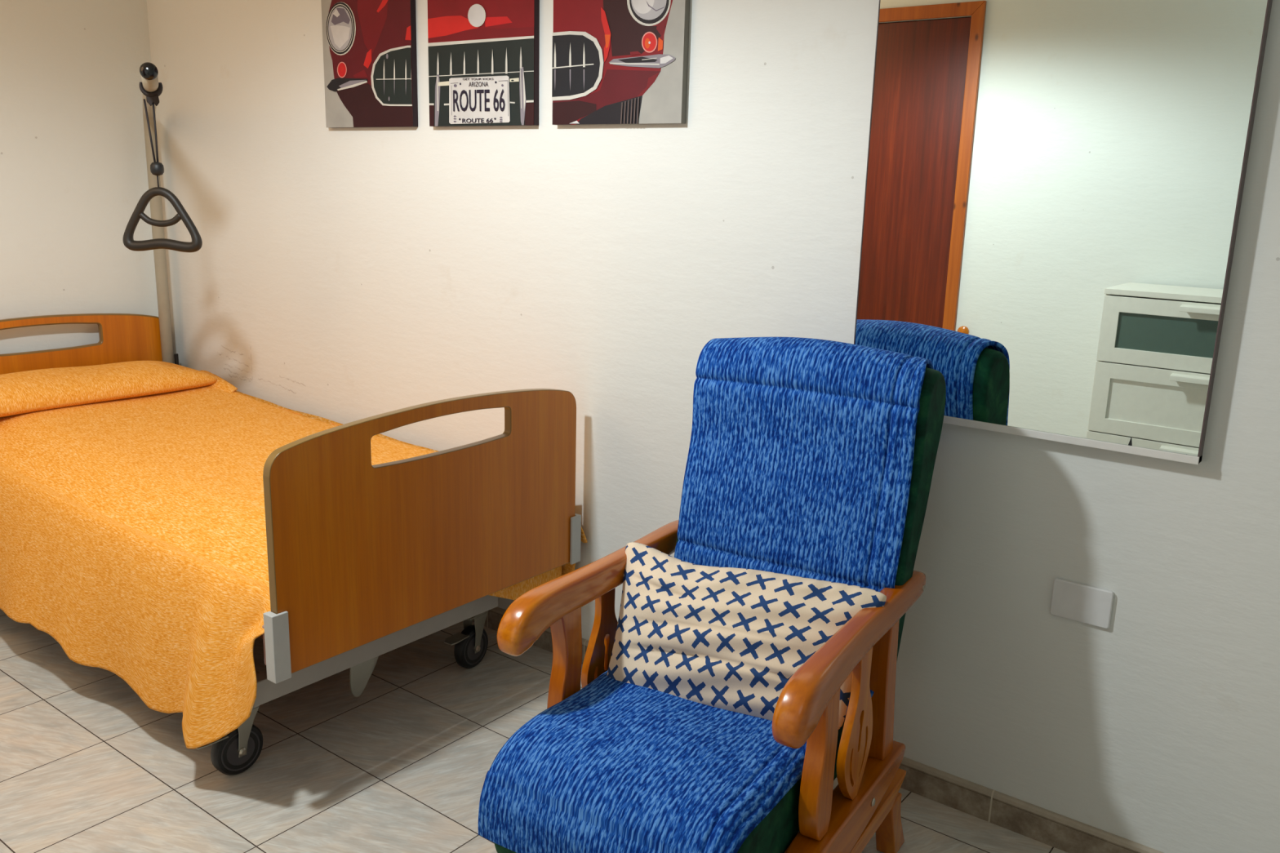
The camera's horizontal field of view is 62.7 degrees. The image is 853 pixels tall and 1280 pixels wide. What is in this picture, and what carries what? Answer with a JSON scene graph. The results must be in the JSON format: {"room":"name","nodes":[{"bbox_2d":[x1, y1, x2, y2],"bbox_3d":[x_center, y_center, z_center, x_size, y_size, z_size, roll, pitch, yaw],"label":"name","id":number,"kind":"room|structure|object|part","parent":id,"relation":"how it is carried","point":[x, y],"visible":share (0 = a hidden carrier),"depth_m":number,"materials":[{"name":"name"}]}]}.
{"room":"care facility","nodes":[
{"label":"care facility","id":0,"kind":"room"},
{"bbox_2d":[0,0,158,354],"bbox_3d":[-2.736,-0.719,3.177,0.100,2.620,2.620,11,16,36],"label":"wall","id":1,"kind":"structure","parent":0,"point":[73,174],"depth_m":3.88,"materials":[{"name":"paint"}]},
{"bbox_2d":[0,608,1066,852],"bbox_3d":[-0.598,1.037,1.861,5.600,0.080,2.820,11,16,36],"label":"floor","id":2,"kind":"structure","parent":0,"point":[402,765],"depth_m":2.55,"materials":[{"name":"tile"}]},
{"bbox_2d":[0,313,581,775],"bbox_3d":[-1.357,0.198,3.241,2.199,0.880,1.046,11,16,36],"label":"bed","id":3,"kind":"object","parent":2,"relation":"on","point":[366,562],"visible":0.73,"depth_m":2.54,"materials":[{"name":"brown wood"}]},
{"bbox_3d":[-2.196,-0.138,3.868,0.024,0.538,0.962,11,16,36],"label":"headboard","id":4,"kind":"part","parent":3,"relation":"part of","materials":[{"name":"brown wood"}]},
{"bbox_2d":[122,62,202,364],"bbox_3d":[-1.617,-0.504,3.563,0.229,1.286,1.281,-5,15,-25],"label":"bed trapeze","id":5,"kind":"object","parent":3,"relation":"attached to","point":[148,72],"depth_m":3.15,"materials":[{"name":"grey paint"}]},
{"bbox_3d":[-1.431,-0.765,3.114,0.236,0.488,0.038,1,13,0],"label":"grab handle","id":6,"kind":"part","parent":5,"relation":"part of","materials":[{"name":"grey plastic"}]},
{"bbox_3d":[-1.004,0.731,2.449,0.044,0.004,0.076,11,16,36],"label":"brake lever","id":7,"kind":"part","parent":3,"relation":"part of","materials":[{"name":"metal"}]},
{"bbox_3d":[-0.931,0.727,2.502,0.003,0.110,0.061,12,17,38],"label":"fork plate","id":8,"kind":"part","parent":3,"relation":"part of","materials":[{"name":"metal"}]},
{"bbox_3d":[-0.657,0.546,2.706,0.040,0.060,0.778,11,16,36],"label":"cross rail","id":9,"kind":"part","parent":3,"relation":"part of","materials":[{"name":"grey metal"}]},
{"bbox_3d":[-0.483,0.200,2.585,0.024,0.538,0.962,11,16,36],"label":"footboard","id":10,"kind":"part","parent":3,"relation":"part of","materials":[{"name":"brown wood"}]},
{"bbox_3d":[-0.529,0.610,3.018,0.044,0.004,0.075,10,15,30],"label":"brake lever","id":11,"kind":"part","parent":3,"relation":"part of","materials":[{"name":"metal"}]},
{"bbox_3d":[-0.503,0.598,3.103,0.003,0.110,0.061,10,15,30],"label":"fork plate","id":12,"kind":"part","parent":3,"relation":"part of","materials":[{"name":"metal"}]},
{"bbox_3d":[-0.487,0.546,3.071,0.048,0.006,0.080,10,15,30],"label":"fork crown","id":13,"kind":"part","parent":3,"relation":"part of","materials":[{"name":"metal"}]},
{"bbox_3d":[-0.465,0.604,3.080,0.003,0.110,0.061,10,15,30],"label":"fork plate","id":14,"kind":"part","parent":3,"relation":"part of","materials":[{"name":"metal"}]},
{"bbox_3d":[-1.329,0.161,3.292,2.090,0.090,0.840,11,16,36],"label":"mattress","id":15,"kind":"object","parent":3,"relation":"on","visible":0},
{"bbox_2d":[0,360,587,749],"bbox_3d":[-1.326,0.239,3.234,2.130,0.620,1.089,11,16,36],"label":"bedspread","id":16,"kind":"object","parent":15,"relation":"on","point":[133,526],"visible":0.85,"depth_m":2.87,"materials":[{"name":"orange fabric"}]},
{"bbox_2d":[494,367,946,852],"bbox_3d":[0.156,0.415,2.069,0.631,1.074,0.839,10,16,31],"label":"armchair","id":17,"kind":"object","parent":2,"relation":"on","point":[864,756],"visible":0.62,"depth_m":2.01,"materials":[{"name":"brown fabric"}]},
{"bbox_3d":[-0.153,0.498,2.122,0.038,0.307,0.077,10,16,31],"label":"arm post","id":18,"kind":"part","parent":17,"relation":"part of","materials":[{"name":"brown wood"}]},
{"bbox_3d":[-0.065,0.321,2.226,0.065,0.105,0.680,10,16,31],"label":"armrest","id":19,"kind":"part","parent":17,"relation":"part of","materials":[{"name":"brown wood"}]},
{"bbox_2d":[478,337,933,852],"bbox_3d":[0.166,0.290,2.029,0.530,0.847,0.878,10,16,31],"label":"throw","id":20,"kind":"object","parent":17,"relation":"on","point":[800,458],"visible":0.73,"depth_m":2.08,"materials":[{"name":"blue fabric"}]},
{"bbox_2d":[607,542,886,729],"bbox_3d":[0.180,0.423,2.083,0.564,0.277,0.189,8,15,27],"label":"cushion","id":21,"kind":"object","parent":20,"relation":"on","point":[732,639],"visible":0.86,"depth_m":2.03,"materials":[{"name":"beige fabric"}]},
{"bbox_3d":[0.312,0.578,1.836,0.038,0.307,0.077,10,16,31],"label":"arm post","id":22,"kind":"part","parent":17,"relation":"part of","materials":[{"name":"brown wood"}]},
{"bbox_3d":[0.401,0.738,2.018,0.063,0.091,0.470,10,16,31],"label":"rail","id":23,"kind":"part","parent":17,"relation":"part of","materials":[{"name":"brown wood"}]},
{"bbox_3d":[0.409,0.402,1.934,0.065,0.105,0.680,10,16,31],"label":"armrest","id":24,"kind":"part","parent":17,"relation":"part of","materials":[{"name":"brown wood"}]},
{"bbox_3d":[0.391,0.816,2.026,0.050,0.057,0.597,10,16,31],"label":"rail","id":25,"kind":"part","parent":17,"relation":"part of","materials":[{"name":"brown wood"}]},
{"bbox_3d":[0.488,0.517,2.105,0.038,0.312,0.080,10,16,31],"label":"arm post","id":26,"kind":"part","parent":17,"relation":"part of","materials":[{"name":"brown wood"}]},
{"bbox_3d":[0.538,0.853,2.270,0.043,0.150,0.118,10,16,31],"label":"leg","id":27,"kind":"part","parent":17,"relation":"part of","materials":[{"name":"brown wood"}]},
{"bbox_2d":[146,0,1279,852],"bbox_3d":[0.270,-0.502,2.604,5.600,2.620,0.100,11,16,36],"label":"wall","id":28,"kind":"structure","parent":0,"point":[341,275],"depth_m":2.56,"materials":[{"name":"paint"}]},
{"bbox_2d":[320,0,417,128],"bbox_3d":[-0.843,-1.227,3.248,0.428,0.582,0.024,11,16,36],"label":"print","id":29,"kind":"object","parent":28,"relation":"attached to","point":[370,60],"visible":1,"depth_m":3.25,"materials":[{"name":"red paper"}]},
{"bbox_2d":[427,0,539,126],"bbox_3d":[-0.447,-1.147,2.951,0.425,0.582,0.025,11,16,36],"label":"print","id":30,"kind":"object","parent":28,"relation":"attached to","point":[483,55],"visible":1,"depth_m":2.96,"materials":[{"name":"red paper"}]},
{"bbox_2d":[551,0,689,124],"bbox_3d":[-0.055,-1.067,2.659,0.428,0.582,0.024,11,16,36],"label":"print","id":31,"kind":"object","parent":28,"relation":"attached to","point":[615,61],"visible":1,"depth_m":2.67,"materials":[{"name":"red paper"}]},
{"bbox_2d":[472,607,1163,852],"bbox_3d":[0.202,0.745,2.851,5.400,0.076,0.012,11,16,36],"label":"baseboard","id":32,"kind":"structure","parent":28,"relation":"attached to","point":[1055,830],"depth_m":2.38,"materials":[{"name":"tile"}]},
{"bbox_2d":[853,0,1272,465],"bbox_3d":[0.795,-0.542,2.092,0.730,1.139,0.033,11,16,36],"label":"wall mirror","id":33,"kind":"object","parent":28,"relation":"attached to","point":[1054,188],"visible":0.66,"depth_m":2.07,"materials":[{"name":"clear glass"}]},
{"bbox_3d":[0.508,-0.601,2.308,0.002,1.138,0.030,11,16,36],"label":"edge trim","id":34,"kind":"part","parent":33,"relation":"part of","materials":[{"name":"mirror"}]},
{"bbox_3d":[0.780,0.004,2.221,0.730,0.016,0.033,11,16,36],"label":"trim","id":35,"kind":"part","parent":33,"relation":"part of","materials":[{"name":"white mirror"}]},
{"bbox_3d":[1.083,-0.484,1.878,0.003,1.138,0.030,11,16,36],"label":"edge trim","id":36,"kind":"part","parent":33,"relation":"part of","materials":[{"name":"mirror"}]},
{"bbox_2d":[1049,577,1114,628],"bbox_3d":[0.924,0.370,2.202,0.120,0.082,0.009,11,16,36],"label":"wall plate","id":37,"kind":"object","parent":28,"relation":"attached to","point":[1082,603],"visible":1,"depth_m":2.20,"materials":[{"name":"white plastic"}]}
]}

